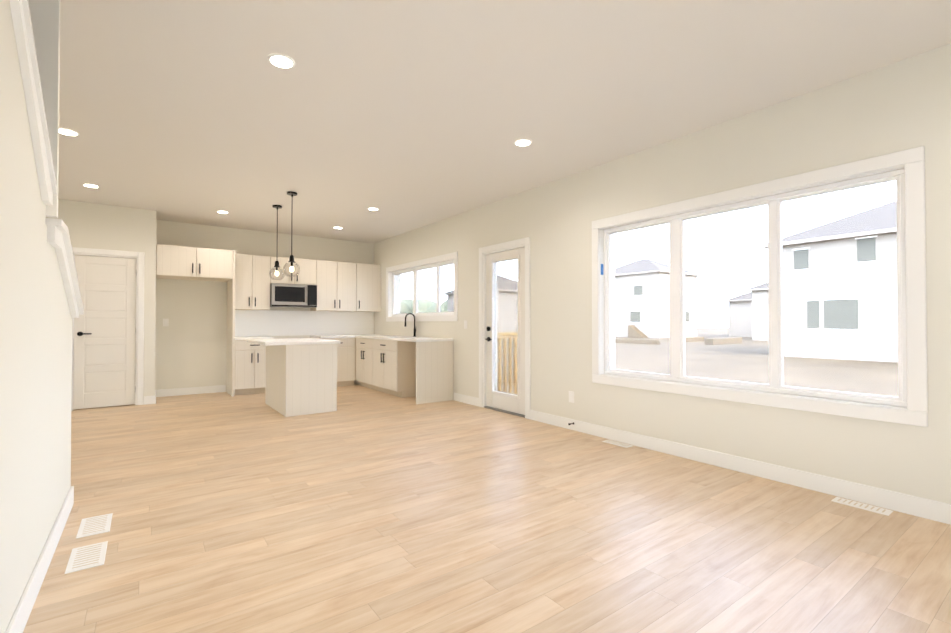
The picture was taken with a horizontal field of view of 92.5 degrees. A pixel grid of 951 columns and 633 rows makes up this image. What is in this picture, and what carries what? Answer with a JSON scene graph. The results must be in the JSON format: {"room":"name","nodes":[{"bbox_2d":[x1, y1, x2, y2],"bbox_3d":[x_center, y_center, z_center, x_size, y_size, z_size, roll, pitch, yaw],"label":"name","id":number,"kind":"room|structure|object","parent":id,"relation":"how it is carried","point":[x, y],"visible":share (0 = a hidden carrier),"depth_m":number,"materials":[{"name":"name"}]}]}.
{"room":"empty living room","nodes":[
{"label":"empty living room","id":0,"kind":"room"},
{"bbox_2d":[0,0,71,632],"bbox_3d":[-0.966,-0.220,0.603,0.118,2.740,5.520,1,-1,-36],"label":"wall","id":1,"kind":"structure","parent":0,"point":[35,387],"depth_m":1.74,"materials":[{"name":"beige paint"}]},
{"bbox_2d":[5,486,73,632],"bbox_3d":[-0.928,1.093,0.624,0.043,0.115,5.534,1,-1,-36],"label":"baseboard","id":2,"kind":"structure","parent":1,"relation":"attached to","point":[17,624],"depth_m":1.95,"materials":[{"name":"white wood"}]},
{"bbox_2d":[9,0,83,317],"bbox_3d":[-1.911,-0.791,1.936,0.187,1.561,2.384,1,-1,-36],"label":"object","id":3,"kind":"structure","parent":1,"relation":"on","point":[58,238],"depth_m":1.87,"materials":[{"name":"white wood"}]},
{"bbox_2d":[28,0,59,217],"bbox_3d":[-2.454,-0.206,1.738,1.265,2.740,0.045,1,-1,-36],"label":"wall","id":4,"kind":"structure","parent":0,"point":[45,17],"depth_m":2.09,"materials":[{"name":"white paint"}]},
{"bbox_2d":[46,199,155,402],"bbox_3d":[-5.436,-0.151,6.230,1.720,2.740,0.680,1,-1,-36],"label":"wall","id":5,"kind":"structure","parent":0,"point":[100,226],"depth_m":6.28,"materials":[{"name":"beige paint"}]},
{"bbox_2d":[73,255,135,408],"bbox_3d":[-4.986,0.192,6.144,0.661,2.027,0.096,1,-1,-36],"label":"pantry door","id":6,"kind":"structure","parent":5,"relation":"in","point":[104,348],"depth_m":6.15,"materials":[{"name":"white wood"}]},
{"bbox_2d":[71,247,144,410],"bbox_3d":[-5.017,0.152,6.177,0.834,2.132,0.143,1,-1,-36],"label":"door frame","id":7,"kind":"structure","parent":5,"relation":"attached to","point":[140,258],"depth_m":6.33,"materials":[{"name":"white wood"}]},
{"bbox_2d":[153,390,156,403],"bbox_3d":[-4.723,1.167,6.711,0.017,0.115,0.674,1,-1,-36],"label":"baseboard","id":8,"kind":"structure","parent":5,"relation":"attached to","point":[154,397],"depth_m":6.44,"materials":[{"name":"white wood"}]},
{"bbox_2d":[135,220,373,389],"bbox_3d":[-4.242,-0.134,7.641,5.310,2.740,0.200,1,-1,-36],"label":"wall","id":9,"kind":"structure","parent":0,"point":[190,344],"depth_m":7.40,"materials":[{"name":"beige paint"}]},
{"bbox_2d":[163,319,168,325],"bbox_3d":[-4.824,0.079,7.086,0.075,0.120,0.010,1,-1,-36],"label":"light switch","id":10,"kind":"object","parent":9,"relation":"attached to","point":[165,322],"visible":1,"depth_m":7.09,"materials":[{"name":"white plastic"}]},
{"bbox_2d":[157,385,225,396],"bbox_3d":[-4.544,1.174,7.274,0.970,0.115,0.014,1,-1,-36],"label":"baseboard","id":11,"kind":"structure","parent":9,"relation":"attached to","point":[218,388],"depth_m":7.26,"materials":[{"name":"white wood"}]},
{"bbox_2d":[156,244,232,281],"bbox_3d":[-4.346,-0.824,7.037,0.977,0.445,0.663,1,-1,-36],"label":"upper cabinet","id":12,"kind":"object","parent":9,"relation":"attached to","point":[188,263],"visible":0.96,"depth_m":6.80,"materials":[{"name":"beige wood"}]},
{"bbox_2d":[235,253,270,309],"bbox_3d":[-3.783,-0.582,7.639,0.566,0.905,0.346,1,-1,-36],"label":"upper cabinet","id":13,"kind":"object","parent":9,"relation":"attached to","point":[252,276],"depth_m":7.50,"materials":[{"name":"beige wood"}]},
{"bbox_2d":[271,257,314,284],"bbox_3d":[-3.247,-0.802,8.031,0.760,0.455,0.346,1,-1,-36],"label":"upper cabinet","id":14,"kind":"object","parent":9,"relation":"attached to","point":[306,276],"depth_m":7.91,"materials":[{"name":"beige wood"}]},
{"bbox_2d":[270,283,316,307],"bbox_3d":[-3.215,-0.376,7.982,0.754,0.392,0.455,1,-1,-36],"label":"microwave","id":15,"kind":"object","parent":14,"relation":"attached to","point":[293,295],"visible":0.94,"depth_m":7.81,"materials":[{"name":"silver metal"}]},
{"bbox_2d":[235,310,373,335],"bbox_3d":[-3.074,0.104,8.355,2.570,0.449,0.008,1,-1,-36],"label":"backsplash","id":16,"kind":"structure","parent":9,"relation":"attached to","point":[269,323],"depth_m":8.28,"materials":[{"name":"white tile"}]},
{"bbox_2d":[311,260,358,311],"bbox_3d":[-2.638,-0.572,8.470,0.745,0.905,0.346,1,-1,-36],"label":"upper cabinet","id":17,"kind":"object","parent":9,"relation":"attached to","point":[349,287],"depth_m":8.33,"materials":[{"name":"beige wood"}]},
{"bbox_2d":[359,263,380,311],"bbox_3d":[-2.135,-0.567,8.835,0.497,0.905,0.346,1,-1,-36],"label":"upper cabinet","id":18,"kind":"object","parent":9,"relation":"attached to","point":[369,275],"depth_m":8.71,"materials":[{"name":"beige wood"}]},
{"bbox_2d":[23,384,950,632],"bbox_3d":[-1.147,1.214,3.397,5.750,0.060,10.680,1,-1,-36],"label":"floor","id":19,"kind":"structure","parent":0,"point":[361,509],"depth_m":2.45,"materials":[{"name":"brown wood"}]},
{"bbox_2d":[65,541,107,573],"bbox_3d":[-1.895,1.166,2.223,0.140,0.007,0.280,1,-1,-36],"label":"floor vent","id":20,"kind":"object","parent":19,"relation":"in","point":[87,556],"visible":1,"depth_m":2.21,"materials":[{"name":"white plastic"}]},
{"bbox_2d":[76,513,112,538],"bbox_3d":[-2.144,1.170,2.567,0.140,0.007,0.290,1,-1,-36],"label":"floor vent","id":21,"kind":"object","parent":19,"relation":"in","point":[95,525],"visible":1,"depth_m":2.55,"materials":[{"name":"white plastic"}]},
{"bbox_2d":[226,250,234,396],"bbox_3d":[-3.947,0.095,7.338,0.035,2.275,0.627,1,-1,-36],"label":"panel","id":22,"kind":"object","parent":19,"relation":"on","point":[230,370],"visible":0.75,"depth_m":7.18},
{"bbox_2d":[235,340,265,394],"bbox_3d":[-3.707,0.798,7.510,0.563,0.872,0.616,1,-1,-36],"label":"base cabinet","id":23,"kind":"object","parent":19,"relation":"on","point":[250,368],"depth_m":7.23,"materials":[{"name":"beige wood"}]},
{"bbox_2d":[235,336,273,339],"bbox_3d":[-3.706,0.340,7.511,0.568,0.040,0.627,1,-1,-36],"label":"countertop","id":24,"kind":"structure","parent":23,"relation":"on","point":[238,337],"depth_m":7.30,"materials":[{"name":"white stone"}]},
{"bbox_2d":[265,344,336,416],"bbox_3d":[-2.391,0.782,6.187,0.630,0.873,1.150,1,-1,-36],"label":"kitchen island","id":25,"kind":"object","parent":19,"relation":"on","point":[301,379],"visible":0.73,"depth_m":5.75,"materials":[{"name":"beige wood"}]},
{"bbox_2d":[247,338,340,345],"bbox_3d":[-2.474,0.323,6.133,0.905,0.040,1.220,1,-1,-36],"label":"island countertop","id":26,"kind":"structure","parent":25,"relation":"on","point":[291,341],"depth_m":5.80,"materials":[{"name":"white stone"}]},
{"bbox_2d":[318,338,355,386],"bbox_3d":[-2.603,0.808,8.312,0.645,0.872,0.616,1,-1,-36],"label":"base cabinet","id":27,"kind":"object","parent":19,"relation":"on","point":[346,350],"depth_m":8.15,"materials":[{"name":"beige wood"}]},
{"bbox_2d":[310,335,354,337],"bbox_3d":[-2.617,0.349,8.292,0.592,0.040,0.642,1,-1,-36],"label":"countertop","id":28,"kind":"structure","parent":27,"relation":"on","point":[311,336],"depth_m":8.16,"materials":[{"name":"white stone"}]},
{"bbox_2d":[354,338,405,389],"bbox_3d":[-1.684,0.805,8.097,0.616,0.872,0.786,1,-1,-36],"label":"base cabinet","id":29,"kind":"object","parent":19,"relation":"on","point":[365,348],"depth_m":7.80,"materials":[{"name":"beige wood"}]},
{"bbox_2d":[355,334,453,341],"bbox_3d":[-1.433,0.342,7.743,0.631,0.040,2.922,1,-1,-36],"label":"countertop","id":30,"kind":"structure","parent":29,"relation":"on","point":[403,338],"depth_m":7.14,"materials":[{"name":"white stone"}]},
{"bbox_2d":[404,313,415,336],"bbox_3d":[-1.069,0.121,7.543,0.215,0.396,0.098,1,-1,-36],"label":"kitchen faucet","id":31,"kind":"object","parent":30,"relation":"on","point":[414,323],"visible":0.96,"depth_m":7.58,"materials":[{"name":"black metal"}]},
{"bbox_2d":[374,350,429,397],"bbox_3d":[-1.237,0.906,7.480,0.616,0.655,0.809,1,-1,-36],"label":"base cabinet","id":32,"kind":"object","parent":19,"relation":"on","point":[422,372],"depth_m":7.01,"materials":[{"name":"beige wood"}]},
{"bbox_2d":[602,440,632,447],"bbox_3d":[1.341,1.192,4.302,0.110,0.007,0.280,1,-1,-36],"label":"floor vent","id":33,"kind":"object","parent":19,"relation":"in","point":[617,443],"visible":1,"depth_m":4.29,"materials":[{"name":"white plastic"}]},
{"bbox_2d":[831,497,892,515],"bbox_3d":[2.405,1.174,2.838,0.110,0.007,0.280,1,-1,-36],"label":"floor vent","id":34,"kind":"object","parent":19,"relation":"in","point":[875,509],"visible":1,"depth_m":2.82,"materials":[{"name":"white plastic"}]},
{"bbox_2d":[58,0,950,242],"bbox_3d":[-1.147,-1.615,3.431,5.750,0.120,10.680,1,-1,-36],"label":"ceiling","id":35,"kind":"structure","parent":0,"point":[403,116],"depth_m":3.11,"materials":[{"name":"beige paint"}]},
{"bbox_2d":[59,128,78,135],"bbox_3d":[-3.411,-1.547,3.800,0.156,0.007,0.156,1,-1,-36],"label":"recessed light","id":36,"kind":"object","parent":35,"relation":"in","point":[65,131],"visible":0.81,"depth_m":3.80,"materials":[{"name":"white plastic"}]},
{"bbox_2d":[82,183,99,187],"bbox_3d":[-4.465,-1.529,5.284,0.156,0.007,0.156,1,-1,-36],"label":"recessed light","id":37,"kind":"object","parent":35,"relation":"in","point":[91,185],"visible":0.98,"depth_m":5.26,"materials":[{"name":"white plastic"}]},
{"bbox_2d":[269,205,284,279],"bbox_3d":[-2.699,-1.016,6.190,0.196,1.010,0.196,1,-1,-36],"label":"pendant light","id":38,"kind":"object","parent":35,"relation":"hanging from","point":[277,266],"visible":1,"depth_m":6.19,"materials":[{"name":"black metal"}]},
{"bbox_2d":[268,53,294,68],"bbox_3d":[-1.183,-1.560,2.774,0.156,0.007,0.156,1,-1,-36],"label":"recessed light","id":39,"kind":"object","parent":35,"relation":"in","point":[281,61],"visible":1,"depth_m":2.77,"materials":[{"name":"white plastic"}]},
{"bbox_2d":[283,191,299,276],"bbox_3d":[-2.246,-1.016,5.567,0.196,1.026,0.196,1,-1,-36],"label":"pendant light","id":40,"kind":"object","parent":35,"relation":"hanging from","point":[291,261],"visible":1,"depth_m":5.56,"materials":[{"name":"black metal"}]},
{"bbox_2d":[514,139,531,145],"bbox_3d":[0.419,-1.544,4.024,0.156,0.007,0.156,1,-1,-36],"label":"recessed light","id":41,"kind":"object","parent":35,"relation":"in","point":[522,142],"visible":1,"depth_m":4.01,"materials":[{"name":"white plastic"}]},
{"bbox_2d":[374,43,950,503],"bbox_3d":[1.024,-0.165,5.114,0.240,2.740,10.480,1,-1,-36],"label":"wall","id":42,"kind":"structure","parent":0,"point":[900,105],"depth_m":3.60,"materials":[{"name":"beige paint"}]},
{"bbox_2d":[386,252,457,321],"bbox_3d":[-0.922,-0.443,7.690,0.154,1.020,2.430,1,-1,-36],"label":"kitchen window","id":43,"kind":"structure","parent":42,"relation":"in","point":[427,290],"depth_m":7.62,"materials":[{"name":"glass"}]},
{"bbox_2d":[454,393,478,406],"bbox_3d":[-0.134,1.164,6.475,0.014,0.115,0.630,1,-1,-36],"label":"baseboard","id":44,"kind":"structure","parent":42,"relation":"attached to","point":[458,397],"depth_m":6.45,"materials":[{"name":"white wood"}]},
{"bbox_2d":[485,247,524,414],"bbox_3d":[0.388,0.169,5.839,0.116,2.046,0.829,1,-1,-36],"label":"patio door","id":45,"kind":"structure","parent":42,"relation":"in","point":[505,330],"depth_m":5.87,"materials":[{"name":"white"}]},
{"bbox_2d":[479,237,530,418],"bbox_3d":[0.430,0.130,5.878,0.219,2.170,1.020,1,-1,-36],"label":"door frame","id":46,"kind":"structure","parent":42,"relation":"attached to","point":[505,246],"depth_m":5.92,"materials":[{"name":"painted white wood"}]},
{"bbox_2d":[569,391,573,402],"bbox_3d":[1.028,0.852,4.882,0.010,0.120,0.075,1,-1,-36],"label":"outlet","id":47,"kind":"object","parent":42,"relation":"attached to","point":[571,396],"visible":1,"depth_m":4.87,"materials":[{"name":"white plastic"}]},
{"bbox_2d":[530,410,950,524],"bbox_3d":[2.326,1.123,3.090,0.014,0.115,5.700,1,-1,-36],"label":"baseboard","id":48,"kind":"structure","parent":42,"relation":"attached to","point":[934,510],"depth_m":3.29,"materials":[{"name":"white wood"}]},
{"bbox_2d":[592,146,927,426],"bbox_3d":[1.973,-0.172,3.702,0.154,1.650,2.460,1,-1,-36],"label":"living room window","id":49,"kind":"structure","parent":42,"relation":"in","point":[676,223],"depth_m":3.36,"materials":[{"name":"white plastic"}]},
{"label":"outside","id":50,"kind":"structure","parent":0,"visible":0},
{"bbox_2d":[615,327,898,396],"bbox_3d":[35.401,3.310,87.353,280.000,0.300,340.000,1,-1,-36],"label":"ground","id":51,"kind":"structure","parent":50,"point":[721,365],"depth_m":22.40,"materials":[{"name":"white snow"}]},
{"bbox_2d":[628,325,647,337],"bbox_3d":[22.945,1.984,64.352,1.190,1.790,2.400,1,-1,-36],"label":"stair","id":52,"kind":"structure","parent":51,"relation":"on","point":[638,333],"depth_m":64.27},
{"bbox_2d":[615,259,701,337],"bbox_3d":[25.834,-3.003,69.973,11.000,11.900,12.500,1,-1,-36],"label":"house","id":53,"kind":"structure","parent":51,"relation":"on","point":[634,282],"depth_m":65.38,"materials":[{"name":"white"}]},
{"bbox_2d":[615,337,741,344],"bbox_3d":[19.205,2.284,48.405,16.000,0.800,12.000,1,-1,-36],"label":"pile","id":54,"kind":"object","parent":51,"relation":"on","point":[732,340],"depth_m":45.66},
{"bbox_2d":[724,291,751,336],"bbox_3d":[46.125,-1.162,69.241,11.000,8.200,11.000,1,-1,-36],"label":"house","id":55,"kind":"structure","parent":51,"relation":"on","point":[744,308],"depth_m":68.95,"materials":[{"name":"white"}]},
{"bbox_2d":[746,282,768,340],"bbox_3d":[40.088,-1.551,53.735,10.000,8.600,11.000,1,-1,-36],"label":"house","id":56,"kind":"structure","parent":51,"relation":"on","point":[757,328],"depth_m":54.38,"materials":[{"name":"white"}]},
{"bbox_2d":[762,201,897,361],"bbox_3d":[26.458,-2.379,26.908,10.700,9.600,13.000,1,-1,-36],"label":"house","id":57,"kind":"structure","parent":51,"relation":"on","point":[826,234],"depth_m":26.18,"materials":[{"name":"white"}]}
]}

